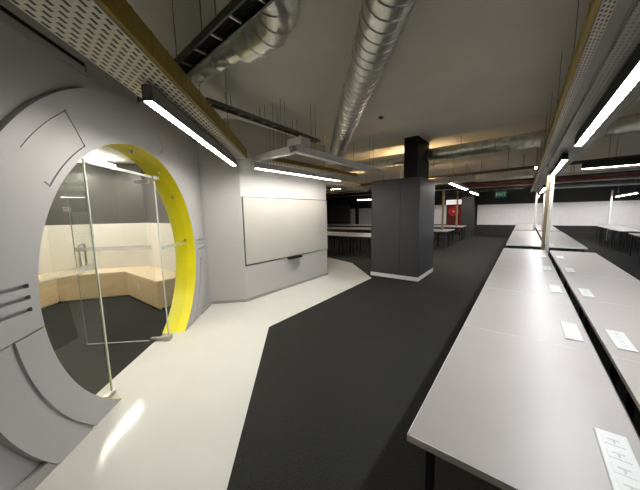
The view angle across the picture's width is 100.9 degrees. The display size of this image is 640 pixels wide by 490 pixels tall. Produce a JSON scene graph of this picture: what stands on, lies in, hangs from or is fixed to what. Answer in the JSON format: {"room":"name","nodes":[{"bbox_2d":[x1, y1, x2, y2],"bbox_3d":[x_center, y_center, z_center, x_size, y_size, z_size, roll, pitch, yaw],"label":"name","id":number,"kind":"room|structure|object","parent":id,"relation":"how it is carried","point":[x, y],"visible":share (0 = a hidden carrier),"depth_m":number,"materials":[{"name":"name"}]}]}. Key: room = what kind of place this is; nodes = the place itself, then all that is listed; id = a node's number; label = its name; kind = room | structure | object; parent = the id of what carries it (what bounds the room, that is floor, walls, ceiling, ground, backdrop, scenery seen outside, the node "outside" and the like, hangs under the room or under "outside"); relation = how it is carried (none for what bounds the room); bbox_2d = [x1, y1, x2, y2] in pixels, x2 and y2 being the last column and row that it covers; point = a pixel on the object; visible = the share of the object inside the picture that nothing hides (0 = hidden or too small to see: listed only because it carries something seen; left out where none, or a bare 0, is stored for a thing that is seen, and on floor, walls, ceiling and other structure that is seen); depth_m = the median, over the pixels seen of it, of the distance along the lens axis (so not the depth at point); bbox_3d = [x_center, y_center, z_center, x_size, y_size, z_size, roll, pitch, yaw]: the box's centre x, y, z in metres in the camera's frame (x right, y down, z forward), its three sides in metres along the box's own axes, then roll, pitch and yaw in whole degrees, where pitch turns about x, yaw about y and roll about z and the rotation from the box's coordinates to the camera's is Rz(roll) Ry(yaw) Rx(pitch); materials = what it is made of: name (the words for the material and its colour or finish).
{"room":"open-plan office","nodes":[
{"label":"open-plan office","id":0,"kind":"room"},
{"bbox_2d":[38,222,52,274],"bbox_3d":[-5.237,-0.018,1.036,0.150,3.200,8.620,-2,7,-5],"label":"wall","id":1,"kind":"structure","parent":0,"point":[45,265],"depth_m":5.29,"materials":[{"name":"paint"}]},
{"bbox_2d":[46,162,149,291],"bbox_3d":[-4.688,-0.593,5.609,1.771,3.200,0.150,-3,7,-15],"label":"wall","id":2,"kind":"structure","parent":0,"point":[117,209],"depth_m":5.55,"materials":[{"name":"paint"}]},
{"bbox_2d":[0,0,208,489],"bbox_3d":[-1.840,-0.054,0.751,0.255,3.200,7.700,-2,7,-5],"label":"wall","id":3,"kind":"structure","parent":0,"point":[28,71],"depth_m":1.71,"materials":[{"name":"grey paint"}]},
{"bbox_2d":[14,462,57,489],"bbox_3d":[-1.537,1.664,-0.522,0.040,0.081,4.518,-2,7,-5],"label":"baseboard","id":4,"kind":"structure","parent":3,"relation":"attached to","point":[35,478],"depth_m":1.59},
{"bbox_2d":[0,1,89,76],"bbox_3d":[-1.828,-1.358,1.787,0.015,0.105,0.660,-2,7,-5],"label":"air vent","id":5,"kind":"object","parent":3,"relation":"in","point":[9,11],"visible":1,"depth_m":1.72,"materials":[{"name":"black metal"}]},
{"bbox_2d":[82,160,115,397],"bbox_3d":[-1.874,0.331,1.959,0.040,2.132,0.658,-2,7,-5],"label":"door frame","id":6,"kind":"structure","parent":3,"relation":"in","point":[112,391],"depth_m":2.26,"materials":[{"name":"silver glass"}]},
{"bbox_2d":[0,88,204,463],"bbox_3d":[-1.860,-0.069,2.825,0.050,2.716,3.320,-2,7,-5],"label":"trim","id":7,"kind":"structure","parent":3,"relation":"attached to","point":[45,414],"depth_m":1.65,"materials":[{"name":"grey paint"}]},
{"bbox_2d":[81,155,151,177],"bbox_3d":[-1.966,-0.859,2.642,0.040,0.250,1.095,-2,7,-5],"label":"window","id":8,"kind":"structure","parent":3,"relation":"in","point":[85,159],"depth_m":2.45,"materials":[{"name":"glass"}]},
{"bbox_2d":[42,143,195,398],"bbox_3d":[-1.887,0.138,2.848,0.106,2.310,2.498,-2,7,-5],"label":"trim","id":9,"kind":"structure","parent":3,"relation":"attached to","point":[171,182],"depth_m":3.84,"materials":[{"name":"yellow paint"}]},
{"bbox_2d":[105,144,188,332],"bbox_3d":[-2.046,0.143,2.835,0.168,2.310,2.498,-2,7,-5],"label":"trim","id":10,"kind":"structure","parent":3,"relation":"attached to","point":[147,167],"depth_m":3.86,"materials":[{"name":"yellow paint"}]},
{"bbox_2d":[148,176,171,340],"bbox_3d":[-2.026,0.093,3.656,0.075,2.197,0.833,-2,7,-5],"label":"window","id":11,"kind":"structure","parent":3,"relation":"in","point":[167,337],"depth_m":3.31,"materials":[{"name":"clear glass"}]},
{"bbox_2d":[65,180,163,344],"bbox_3d":[-2.499,0.238,3.253,0.934,2.024,0.111,-2,7,-5],"label":"door","id":12,"kind":"structure","parent":11,"relation":"attached to","point":[160,338],"depth_m":3.23,"materials":[{"name":"clear glass"}]},
{"bbox_2d":[79,146,135,163],"bbox_3d":[-3.620,-1.208,1.175,3.127,0.060,8.872,-2,7,-5],"label":"ceiling","id":13,"kind":"structure","parent":0,"point":[105,154],"depth_m":4.83,"materials":[{"name":"white paint"}]},
{"bbox_2d":[141,177,175,271],"bbox_3d":[-3.026,-0.583,5.247,1.970,3.200,0.130,4,9,37],"label":"wall","id":14,"kind":"structure","parent":0,"point":[166,235],"depth_m":5.43,"materials":[{"name":"paint"}]},
{"bbox_2d":[197,118,326,301],"bbox_3d":[-1.853,-0.726,6.208,2.650,3.200,3.160,4,9,37],"label":"wall","id":15,"kind":"structure","parent":0,"point":[223,185],"depth_m":4.75,"materials":[{"name":"paint"}]},
{"bbox_2d":[211,299,245,303],"bbox_3d":[-1.653,1.027,4.801,0.612,0.050,0.012,-2,7,-8],"label":"baseboard","id":16,"kind":"structure","parent":15,"relation":"attached to","point":[239,300],"depth_m":4.79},
{"bbox_2d":[242,197,326,265],"bbox_3d":[-0.562,-0.351,5.672,0.090,1.278,2.517,4,9,37],"label":"whiteboard","id":17,"kind":"object","parent":15,"relation":"attached to","point":[273,228],"visible":1,"depth_m":5.44,"materials":[{"name":"white plastic"}]},
{"bbox_2d":[247,273,327,301],"bbox_3d":[-0.571,0.876,5.842,0.012,0.050,2.525,4,9,37],"label":"baseboard","id":18,"kind":"structure","parent":15,"relation":"attached to","point":[321,275],"depth_m":5.58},
{"bbox_2d":[35,231,639,489],"bbox_3d":[1.534,0.623,8.252,22.500,0.124,23.700,4,9,37],"label":"floor","id":19,"kind":"structure","parent":0,"point":[341,383],"depth_m":2.60,"materials":[{"name":"carpet"}]},
{"bbox_2d":[38,266,175,309],"bbox_3d":[-3.700,1.167,2.171,3.003,0.503,7.527,-2,7,-5],"label":"bench","id":20,"kind":"object","parent":19,"relation":"on","point":[143,283],"visible":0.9,"depth_m":5.05,"materials":[{"name":"brown wood"}]},
{"bbox_2d":[327,233,347,254],"bbox_3d":[0.444,-0.064,10.553,1.297,0.730,0.700,4,9,37],"label":"desk","id":21,"kind":"object","parent":19,"relation":"on","point":[328,234],"visible":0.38,"depth_m":10.14,"materials":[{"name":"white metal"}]},
{"bbox_2d":[329,204,350,231],"bbox_3d":[1.470,-1.929,19.717,1.800,2.150,0.160,4,9,37],"label":"wall","id":22,"kind":"structure","parent":19,"relation":"on","point":[338,214],"depth_m":19.56,"materials":[{"name":"black paint"}]},
{"bbox_2d":[327,232,357,251],"bbox_3d":[0.930,-0.151,11.182,1.297,0.730,0.700,4,9,37],"label":"desk","id":23,"kind":"object","parent":19,"relation":"on","point":[328,232],"visible":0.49,"depth_m":11.19,"materials":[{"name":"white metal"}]},
{"bbox_2d":[341,234,370,257],"bbox_3d":[1.475,0.012,9.765,1.297,0.730,0.700,4,9,37],"label":"desk","id":24,"kind":"object","parent":19,"relation":"on","point":[350,236],"visible":0.65,"depth_m":9.66,"materials":[{"name":"laminate"}]},
{"bbox_2d":[341,234,370,237],"bbox_3d":[1.467,-0.336,9.722,1.297,0.030,0.700,4,9,37],"label":"countertop","id":25,"kind":"structure","parent":24,"relation":"on","point":[348,235],"depth_m":9.68,"materials":[{"name":"laminate"}]},
{"bbox_2d":[353,230,438,245],"bbox_3d":[2.554,-0.441,13.740,7.740,0.612,0.090,4,9,37],"label":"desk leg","id":26,"kind":"object","parent":19,"relation":"on","point":[353,230],"visible":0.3,"depth_m":11.68,"materials":[{"name":"black metal"}]},
{"bbox_2d":[441,189,444,229],"bbox_3d":[5.328,-1.476,11.447,0.080,1.888,0.080,4,9,37],"label":"timber post","id":27,"kind":"object","parent":26,"relation":"on","point":[443,191],"visible":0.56,"depth_m":11.40,"materials":[{"name":"brown wood"}]},
{"bbox_2d":[434,230,450,248],"bbox_3d":[4.871,-0.268,11.460,1.297,0.730,0.700,4,9,37],"label":"desk","id":28,"kind":"object","parent":19,"relation":"on","point":[435,231],"visible":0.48,"depth_m":10.99,"materials":[{"name":"laminate"}]},
{"bbox_2d":[435,226,463,240],"bbox_3d":[6.819,-0.618,13.975,1.297,0.730,0.700,4,9,37],"label":"desk","id":29,"kind":"object","parent":19,"relation":"on","point":[460,227],"visible":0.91,"depth_m":13.78,"materials":[{"name":"laminate"}]},
{"bbox_2d":[407,325,639,489],"bbox_3d":[1.004,1.052,1.351,0.707,0.740,1.235,4,9,37],"label":"desk","id":30,"kind":"object","parent":19,"relation":"on","point":[511,412],"visible":1,"depth_m":1.11,"materials":[{"name":"laminate"}]},
{"bbox_2d":[601,434,626,449],"bbox_3d":[1.083,0.726,0.975,0.056,0.002,0.044,4,9,37],"label":"socket","id":31,"kind":"object","parent":30,"relation":"attached to","point":[609,440],"depth_m":0.97,"materials":[{"name":"white plastic"}]},
{"bbox_2d":[606,447,632,464],"bbox_3d":[1.040,0.733,0.920,0.056,0.002,0.044,4,9,37],"label":"socket","id":32,"kind":"object","parent":30,"relation":"attached to","point":[620,456],"depth_m":0.92,"materials":[{"name":"white plastic"}]},
{"bbox_2d":[611,462,639,481],"bbox_3d":[0.998,0.741,0.865,0.056,0.002,0.044,4,9,37],"label":"socket","id":33,"kind":"object","parent":30,"relation":"attached to","point":[624,471],"depth_m":0.86,"materials":[{"name":"white plastic"}]},
{"bbox_2d":[616,478,639,489],"bbox_3d":[0.955,0.749,0.810,0.056,0.002,0.044,4,9,37],"label":"socket","id":34,"kind":"object","parent":30,"relation":"attached to","point":[621,483],"depth_m":0.82,"materials":[{"name":"white plastic"}]},
{"bbox_2d":[506,239,540,249],"bbox_3d":[5.243,0.291,6.820,0.702,0.740,1.299,4,9,37],"label":"desk","id":35,"kind":"object","parent":19,"relation":"on","point":[511,243],"visible":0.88,"depth_m":6.51,"materials":[{"name":"laminate"}]},
{"bbox_2d":[507,239,540,245],"bbox_3d":[5.238,-0.053,6.778,0.700,0.027,1.297,4,9,37],"label":"countertop","id":36,"kind":"structure","parent":35,"relation":"on","point":[512,242],"depth_m":6.75,"materials":[{"name":"laminate"}]},
{"bbox_2d":[500,248,549,258],"bbox_3d":[4.014,0.511,5.236,0.707,0.740,1.235,4,9,37],"label":"desk","id":37,"kind":"object","parent":19,"relation":"on","point":[526,253],"visible":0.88,"depth_m":5.12,"materials":[{"name":"white laminate"}]},
{"bbox_2d":[509,236,540,249],"bbox_3d":[6.035,0.148,7.841,0.702,0.740,1.299,4,9,37],"label":"desk","id":38,"kind":"object","parent":19,"relation":"on","point":[537,238],"visible":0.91,"depth_m":7.72,"materials":[{"name":"white laminate"}]},
{"bbox_2d":[509,236,540,240],"bbox_3d":[6.029,-0.196,7.799,0.700,0.027,1.297,4,9,37],"label":"countertop","id":39,"kind":"structure","parent":38,"relation":"on","point":[511,237],"depth_m":7.73,"materials":[{"name":"laminate"}]},
{"bbox_2d":[511,233,538,249],"bbox_3d":[6.826,0.006,8.863,0.702,0.740,1.299,4,9,37],"label":"desk","id":40,"kind":"object","parent":19,"relation":"on","point":[512,234],"visible":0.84,"depth_m":8.81,"materials":[{"name":"white laminate"}]},
{"bbox_2d":[511,233,538,236],"bbox_3d":[6.820,-0.338,8.821,0.700,0.027,1.297,4,9,37],"label":"countertop","id":41,"kind":"structure","parent":40,"relation":"on","point":[513,234],"depth_m":8.81,"materials":[{"name":"laminate"}]},
{"bbox_2d":[494,256,556,272],"bbox_3d":[3.261,0.646,4.265,0.707,0.740,1.235,4,9,37],"label":"desk","id":42,"kind":"object","parent":19,"relation":"on","point":[506,262],"visible":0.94,"depth_m":4.13,"materials":[{"name":"white laminate"}]},
{"bbox_2d":[484,268,568,297],"bbox_3d":[2.509,0.782,3.294,0.707,0.740,1.235,4,9,37],"label":"desk","id":43,"kind":"object","parent":19,"relation":"on","point":[543,283],"visible":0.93,"depth_m":3.13,"materials":[{"name":"white laminate"}]},
{"bbox_2d":[464,287,596,353],"bbox_3d":[1.757,0.917,2.322,0.707,0.740,1.235,4,9,37],"label":"desk","id":44,"kind":"object","parent":19,"relation":"on","point":[538,317],"visible":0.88,"depth_m":2.11,"materials":[{"name":"white laminate"}]},
{"bbox_2d":[533,187,537,230],"bbox_3d":[8.343,-1.033,10.255,0.060,2.400,0.060,4,9,37],"label":"post","id":45,"kind":"object","parent":19,"relation":"on","point":[534,224],"visible":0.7,"depth_m":10.18,"materials":[{"name":"white metal"}]},
{"bbox_2d":[541,171,550,249],"bbox_3d":[5.041,-0.433,5.935,0.060,2.400,0.060,4,9,37],"label":"timber post","id":46,"kind":"object","parent":19,"relation":"on","point":[548,172],"visible":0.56,"depth_m":5.87,"materials":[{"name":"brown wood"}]},
{"bbox_2d":[545,173,554,253],"bbox_3d":[4.838,-0.335,5.597,0.060,2.296,0.060,4,9,37],"label":"post","id":47,"kind":"object","parent":19,"relation":"on","point":[552,181],"visible":0.6,"depth_m":5.53,"materials":[{"name":"white metal"}]},
{"bbox_2d":[538,231,564,250],"bbox_3d":[8.206,-0.093,9.435,0.662,0.740,1.299,4,9,37],"label":"desk","id":48,"kind":"object","parent":19,"relation":"on","point":[551,232],"visible":0.41,"depth_m":9.30,"materials":[{"name":"white laminate"}]},
{"bbox_2d":[538,231,564,233],"bbox_3d":[8.198,-0.437,9.394,0.660,0.027,1.297,4,9,37],"label":"countertop","id":49,"kind":"structure","parent":48,"relation":"on","point":[551,232],"depth_m":9.29,"materials":[{"name":"laminate"}]},
{"bbox_2d":[539,233,568,250],"bbox_3d":[7.415,0.049,8.413,0.662,0.740,1.299,4,9,37],"label":"desk","id":50,"kind":"object","parent":19,"relation":"on","point":[551,235],"visible":0.28,"depth_m":8.28,"materials":[{"name":"white laminate"}]},
{"bbox_2d":[539,233,568,236],"bbox_3d":[7.407,-0.295,8.372,0.660,0.027,1.297,4,9,37],"label":"countertop","id":51,"kind":"structure","parent":50,"relation":"on","point":[551,235],"depth_m":8.28,"materials":[{"name":"laminate"}]},
{"bbox_2d":[541,237,576,251],"bbox_3d":[6.623,0.192,7.392,0.662,0.740,1.299,4,9,37],"label":"desk","id":52,"kind":"object","parent":19,"relation":"on","point":[566,239],"visible":0.29,"depth_m":7.24,"materials":[{"name":"white laminate"}]},
{"bbox_2d":[541,237,576,241],"bbox_3d":[6.616,-0.153,7.351,0.660,0.027,1.297,4,9,37],"label":"countertop","id":53,"kind":"structure","parent":52,"relation":"on","point":[567,239],"depth_m":7.24,"materials":[{"name":"laminate"}]},
{"bbox_2d":[548,241,587,255],"bbox_3d":[5.832,0.334,6.370,0.662,0.740,1.299,4,9,37],"label":"desk","id":54,"kind":"object","parent":19,"relation":"on","point":[559,245],"visible":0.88,"depth_m":6.04,"materials":[{"name":"laminate"}]},
{"bbox_2d":[549,241,586,247],"bbox_3d":[5.824,-0.010,6.329,0.660,0.027,1.297,4,9,37],"label":"countertop","id":55,"kind":"structure","parent":54,"relation":"on","point":[556,243],"depth_m":6.23,"materials":[{"name":"laminate"}]},
{"bbox_2d":[549,250,610,270],"bbox_3d":[4.604,0.554,4.785,0.662,0.740,1.235,4,9,37],"label":"desk","id":56,"kind":"object","parent":19,"relation":"on","point":[556,255],"visible":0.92,"depth_m":4.67,"materials":[{"name":"white laminate"}]},
{"bbox_2d":[549,250,609,262],"bbox_3d":[4.597,0.210,4.744,0.660,0.027,1.233,4,9,37],"label":"countertop","id":57,"kind":"structure","parent":56,"relation":"on","point":[571,256],"depth_m":4.67,"materials":[{"name":"laminate"}]},
{"bbox_2d":[555,260,638,290],"bbox_3d":[3.852,0.690,3.814,0.662,0.740,1.235,4,9,37],"label":"desk","id":58,"kind":"object","parent":19,"relation":"on","point":[593,269],"visible":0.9,"depth_m":3.67,"materials":[{"name":"white laminate"}]},
{"bbox_2d":[555,260,638,280],"bbox_3d":[3.845,0.346,3.773,0.660,0.027,1.233,4,9,37],"label":"countertop","id":59,"kind":"structure","parent":58,"relation":"on","point":[594,269],"depth_m":3.68,"materials":[{"name":"laminate"}]},
{"bbox_2d":[556,271,639,439],"bbox_3d":[2.815,0.867,3.070,0.056,0.612,6.139,4,9,37],"label":"channel","id":60,"kind":"object","parent":19,"relation":"on","point":[556,271],"visible":0.08,"depth_m":1.61,"materials":[{"name":"black metal"}]},
{"bbox_2d":[563,274,639,320],"bbox_3d":[3.099,0.825,2.842,0.662,0.740,1.235,4,9,37],"label":"desk","id":61,"kind":"object","parent":19,"relation":"on","point":[596,289],"visible":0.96,"depth_m":2.78,"materials":[{"name":"white laminate"}]},
{"bbox_2d":[578,299,639,388],"bbox_3d":[2.347,0.960,1.871,0.662,0.740,1.235,4,9,37],"label":"desk","id":62,"kind":"object","parent":19,"relation":"on","point":[617,327],"visible":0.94,"depth_m":1.91,"materials":[{"name":"white laminate"}]},
{"bbox_2d":[618,343,632,348],"bbox_3d":[1.893,0.627,1.639,0.056,0.002,0.044,4,9,37],"label":"socket","id":63,"kind":"object","parent":62,"relation":"attached to","point":[621,345],"depth_m":1.64,"materials":[{"name":"white plastic"}]},
{"bbox_2d":[606,190,613,239],"bbox_3d":[13.655,-1.390,12.453,0.060,2.350,0.060,4,9,37],"label":"post","id":64,"kind":"object","parent":19,"relation":"on","point":[612,191],"visible":0.71,"depth_m":12.40,"materials":[{"name":"paint"}]},
{"bbox_2d":[600,226,628,244],"bbox_3d":[12.523,-0.404,11.265,0.702,0.730,1.059,4,9,37],"label":"desk","id":65,"kind":"object","parent":19,"relation":"on","point":[604,227],"visible":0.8,"depth_m":11.19,"materials":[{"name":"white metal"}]},
{"bbox_2d":[606,228,639,248],"bbox_3d":[11.877,-0.288,10.432,0.702,0.730,1.059,4,9,37],"label":"desk","id":66,"kind":"object","parent":19,"relation":"on","point":[607,228],"visible":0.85,"depth_m":10.35,"materials":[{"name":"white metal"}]},
{"bbox_2d":[611,357,639,422],"bbox_3d":[1.595,1.095,0.900,0.662,0.740,1.235,4,9,37],"label":"desk","id":67,"kind":"object","parent":19,"relation":"on","point":[628,371],"visible":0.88,"depth_m":1.39,"materials":[{"name":"laminate"}]},
{"bbox_2d":[612,229,639,250],"bbox_3d":[11.232,-0.172,9.599,0.702,0.730,1.059,4,9,37],"label":"desk","id":68,"kind":"object","parent":19,"relation":"on","point":[621,231],"visible":0.99,"depth_m":9.52,"materials":[{"name":"laminate"}]},
{"bbox_2d":[126,0,639,191],"bbox_3d":[1.465,-2.669,7.847,22.500,0.120,23.700,4,9,37],"label":"ceiling","id":69,"kind":"structure","parent":0,"point":[457,71],"depth_m":3.18,"materials":[{"name":"paint"}]},
{"bbox_2d":[8,0,246,158],"bbox_3d":[-1.048,-1.361,1.327,0.342,0.780,5.220,-2,7,-5],"label":"cable tray","id":70,"kind":"object","parent":69,"relation":"hanging from","point":[110,34],"visible":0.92,"depth_m":1.33,"materials":[{"name":"metal"}]},
{"bbox_2d":[141,84,235,165],"bbox_3d":[-1.156,-1.078,2.732,0.060,0.120,2.250,-2,7,-5],"label":"linear light","id":71,"kind":"object","parent":70,"relation":"hanging from","point":[151,96],"visible":1,"depth_m":2.03,"materials":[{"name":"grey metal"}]},
{"bbox_2d":[137,0,274,102],"bbox_3d":[-0.816,-1.549,1.753,2.405,0.520,0.112,5,9,41],"label":"cable tray","id":72,"kind":"object","parent":69,"relation":"hanging from","point":[236,14],"visible":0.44,"depth_m":1.61,"materials":[{"name":"black metal"}]},
{"bbox_2d":[187,0,298,85],"bbox_3d":[-0.765,-1.647,2.004,0.890,0.390,2.731,-5,8,-30],"label":"air duct","id":73,"kind":"object","parent":69,"relation":"hanging from","point":[270,29],"visible":0.62,"depth_m":1.93,"materials":[{"name":"metal"}]},
{"bbox_2d":[205,92,320,142],"bbox_3d":[-0.720,-1.984,4.163,0.112,0.250,2.403,4,9,34],"label":"cable tray","id":74,"kind":"object","parent":69,"relation":"hanging from","point":[221,106],"visible":0.87,"depth_m":3.83,"materials":[{"name":"metal"}]},
{"bbox_2d":[255,101,294,161],"bbox_3d":[-0.716,-1.702,3.976,0.849,0.765,0.104,5,10,43],"label":"cable tray","id":75,"kind":"object","parent":69,"relation":"hanging from","point":[285,151],"visible":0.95,"depth_m":3.91,"materials":[{"name":"metal"}]},
{"bbox_2d":[256,152,292,161],"bbox_3d":[-0.708,-1.328,4.022,0.849,0.012,0.100,5,10,43],"label":"tray","id":76,"kind":"object","parent":75,"relation":"on","point":[281,154],"depth_m":3.98,"materials":[{"name":"metal"}]},
{"bbox_2d":[261,130,357,177],"bbox_3d":[-0.042,-1.887,5.350,0.291,0.760,2.730,4,9,37],"label":"cable tray","id":77,"kind":"object","parent":69,"relation":"hanging from","point":[279,161],"visible":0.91,"depth_m":5.07,"materials":[{"name":"metal"}]},
{"bbox_2d":[254,162,340,180],"bbox_3d":[-0.274,-1.396,5.083,0.060,0.140,2.440,4,9,36],"label":"linear light","id":78,"kind":"object","parent":77,"relation":"hanging from","point":[258,165],"visible":0.9,"depth_m":4.76,"materials":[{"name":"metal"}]},
{"bbox_2d":[256,168,336,180],"bbox_3d":[-0.273,-1.329,5.091,0.048,0.006,2.420,4,9,36],"label":"diffuser","id":79,"kind":"object","parent":78,"relation":"attached to","point":[268,169],"depth_m":4.86,"materials":[{"name":"white plastic"}]},
{"bbox_2d":[290,104,381,174],"bbox_3d":[0.490,-1.827,4.793,0.131,0.765,2.972,4,9,35],"label":"cable tray","id":80,"kind":"object","parent":69,"relation":"hanging from","point":[301,150],"visible":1,"depth_m":4.27,"materials":[{"name":"metal"}]},
{"bbox_2d":[287,136,309,147],"bbox_3d":[-0.305,-1.446,3.751,0.270,0.100,0.210,4,9,37],"label":"junction box","id":81,"kind":"object","parent":80,"relation":"on","point":[300,140],"visible":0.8,"depth_m":3.67,"materials":[{"name":"white paint"}]},
{"bbox_2d":[326,180,368,191],"bbox_3d":[0.645,-2.382,9.317,0.292,0.775,4.453,4,9,35],"label":"air duct","id":82,"kind":"object","parent":69,"relation":"hanging from","point":[329,183],"visible":0.56,"depth_m":9.59,"materials":[{"name":"metal"}]},
{"bbox_2d":[330,0,415,156],"bbox_3d":[0.413,-1.783,3.091,0.326,0.433,5.473,-1,7,-1],"label":"air duct","id":83,"kind":"object","parent":69,"relation":"hanging from","point":[380,25],"visible":0.98,"depth_m":2.09,"materials":[{"name":"metal"}]},
{"bbox_2d":[449,158,467,189],"bbox_3d":[4.381,-2.266,8.253,0.090,0.900,3.001,4,9,36],"label":"linear light","id":84,"kind":"object","parent":69,"relation":"hanging from","point":[451,182],"visible":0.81,"depth_m":7.85,"materials":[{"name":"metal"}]},
{"bbox_2d":[326,113,639,171],"bbox_3d":[1.988,-2.240,6.686,1.378,0.470,9.775,-8,10,-42],"label":"air duct","id":85,"kind":"object","parent":69,"relation":"hanging from","point":[630,124],"visible":0.44,"depth_m":5.38,"materials":[{"name":"metal"}]},
{"bbox_2d":[326,177,639,197],"bbox_3d":[6.481,-3.047,13.135,18.000,0.629,0.060,4,9,37],"label":"conduit","id":86,"kind":"object","parent":69,"relation":"hanging from","point":[627,177],"visible":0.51,"depth_m":11.44,"materials":[{"name":"metal"}]},
{"bbox_2d":[326,177,639,198],"bbox_3d":[7.044,-3.098,13.455,18.500,0.630,0.240,4,9,37],"label":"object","id":87,"kind":"structure","parent":69,"relation":"hanging from","point":[624,177],"depth_m":11.87,"materials":[{"name":"black paint"}]},
{"bbox_2d":[326,165,639,192],"bbox_3d":[5.402,-2.615,9.704,14.500,0.604,0.050,4,9,37],"label":"conduit","id":88,"kind":"object","parent":69,"relation":"hanging from","point":[467,165],"visible":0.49,"depth_m":7.96,"materials":[{"name":"metal"}]},
{"bbox_2d":[327,135,639,188],"bbox_3d":[4.096,-2.428,8.260,10.249,0.570,0.202,5,10,43],"label":"pipe","id":89,"kind":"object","parent":69,"relation":"hanging from","point":[581,161],"depth_m":7.25,"materials":[{"name":"metal"}]},
{"bbox_2d":[358,165,639,192],"bbox_3d":[6.683,-2.629,9.728,12.500,0.635,0.180,4,9,37],"label":"pipe","id":90,"kind":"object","parent":69,"relation":"hanging from","point":[631,171],"depth_m":8.69,"materials":[{"name":"red metal"}]},
{"bbox_2d":[495,172,506,197],"bbox_3d":[7.597,-2.563,11.063,0.400,1.130,0.043,4,9,37],"label":"exit sign","id":91,"kind":"object","parent":69,"relation":"hanging from","point":[498,194],"visible":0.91,"depth_m":11.10,"materials":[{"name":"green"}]},
{"bbox_2d":[474,155,533,181],"bbox_3d":[5.763,-2.418,8.306,1.490,0.670,0.520,4,9,37],"label":"air duct","id":92,"kind":"object","parent":69,"relation":"hanging from","point":[528,173],"visible":0.99,"depth_m":8.14,"materials":[{"name":"metal"}]},
{"bbox_2d":[468,171,639,186],"bbox_3d":[9.732,-2.566,8.775,8.502,0.654,0.110,4,9,39],"label":"pipe","id":93,"kind":"object","parent":69,"relation":"hanging from","point":[630,174],"visible":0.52,"depth_m":9.43,"materials":[{"name":"metal"}]},
{"bbox_2d":[530,0,639,191],"bbox_3d":[5.289,-2.074,6.049,0.469,0.780,18.800,4,9,37],"label":"cable tray","id":94,"kind":"object","parent":69,"relation":"hanging from","point":[604,19],"visible":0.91,"depth_m":1.72,"materials":[{"name":"metal"}]},
{"bbox_2d":[550,153,567,177],"bbox_3d":[4.610,-1.497,5.160,0.068,0.120,3.150,4,9,38],"label":"linear light","id":95,"kind":"object","parent":94,"relation":"hanging from","point":[563,158],"visible":0.88,"depth_m":4.34,"materials":[{"name":"black paint"}]},
{"bbox_2d":[550,160,566,177],"bbox_3d":[4.611,-1.441,5.167,0.056,0.006,3.130,4,9,38],"label":"diffuser","id":96,"kind":"object","parent":95,"relation":"attached to","point":[561,162],"depth_m":4.55,"materials":[{"name":"white plastic"}]},
{"bbox_2d":[574,43,639,145],"bbox_3d":[1.959,-1.021,1.738,0.069,0.120,3.340,4,9,38],"label":"linear light","id":97,"kind":"object","parent":94,"relation":"hanging from","point":[628,77],"visible":1,"depth_m":1.74,"materials":[{"name":"black paint"}]},
{"bbox_2d":[554,169,639,188],"bbox_3d":[11.034,-2.459,8.608,5.220,0.880,0.016,4,9,37],"label":"pipe","id":98,"kind":"object","parent":69,"relation":"hanging from","point":[571,169],"visible":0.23,"depth_m":9.52,"materials":[{"name":"metal"}]},
{"bbox_2d":[581,138,639,168],"bbox_3d":[6.262,-1.770,3.900,3.402,0.900,0.024,4,9,36],"label":"linear light","id":99,"kind":"object","parent":69,"relation":"hanging from","point":[627,161],"visible":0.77,"depth_m":4.71,"materials":[{"name":"black metal"}]},
{"bbox_2d":[371,136,434,281],"bbox_3d":[2.094,-0.860,6.632,1.180,3.200,1.240,4,9,37],"label":"pillar","id":100,"kind":"structure","parent":0,"point":[402,209],"depth_m":6.15,"materials":[{"name":"black paint"}]},
{"bbox_2d":[460,182,475,235],"bbox_3d":[8.933,-2.149,15.942,0.650,3.200,0.600,4,9,37],"label":"pillar","id":101,"kind":"structure","parent":0,"point":[468,199],"depth_m":15.73,"materials":[{"name":"grey paint"}]},
{"bbox_2d":[326,176,639,239],"bbox_3d":[8.591,-2.297,17.204,22.500,3.200,0.200,4,9,37],"label":"wall","id":102,"kind":"structure","parent":0,"point":[599,193],"depth_m":14.67,"materials":[{"name":"paint"}]},
{"bbox_2d":[359,208,370,223],"bbox_3d":[4.304,-2.172,20.392,2.950,1.350,0.035,4,9,37],"label":"wall panel","id":103,"kind":"object","parent":102,"relation":"attached to","point":[364,213],"visible":0.24,"depth_m":20.93,"materials":[{"name":"white paint"}]},
{"bbox_2d":[434,205,446,223],"bbox_3d":[7.356,-2.067,18.043,2.350,1.270,0.035,4,9,37],"label":"wall panel","id":104,"kind":"object","parent":102,"relation":"attached to","point":[437,208],"visible":0.39,"depth_m":17.59,"materials":[{"name":"white paint"}]},
{"bbox_2d":[447,198,461,231],"bbox_3d":[8.656,-1.897,16.891,0.990,2.120,0.300,4,9,37],"label":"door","id":105,"kind":"structure","parent":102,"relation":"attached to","point":[451,215],"depth_m":16.97,"materials":[{"name":"red paint"}]},
{"bbox_2d":[435,186,531,192],"bbox_3d":[8.912,-3.075,14.810,4.597,0.082,0.054,4,9,37],"label":"pipe","id":106,"kind":"object","parent":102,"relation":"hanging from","point":[526,186],"depth_m":14.53,"materials":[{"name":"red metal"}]},
{"bbox_2d":[477,200,639,225],"bbox_3d":[13.329,-1.590,13.483,9.190,1.210,0.035,4,9,37],"label":"wall panel","id":107,"kind":"object","parent":102,"relation":"attached to","point":[593,213],"visible":1,"depth_m":13.77,"materials":[{"name":"white paint"}]},
{"bbox_2d":[554,180,639,186],"bbox_3d":[12.508,-2.812,12.062,2.715,0.083,0.054,4,9,37],"label":"pipe","id":108,"kind":"object","parent":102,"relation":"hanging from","point":[554,186],"depth_m":11.95,"materials":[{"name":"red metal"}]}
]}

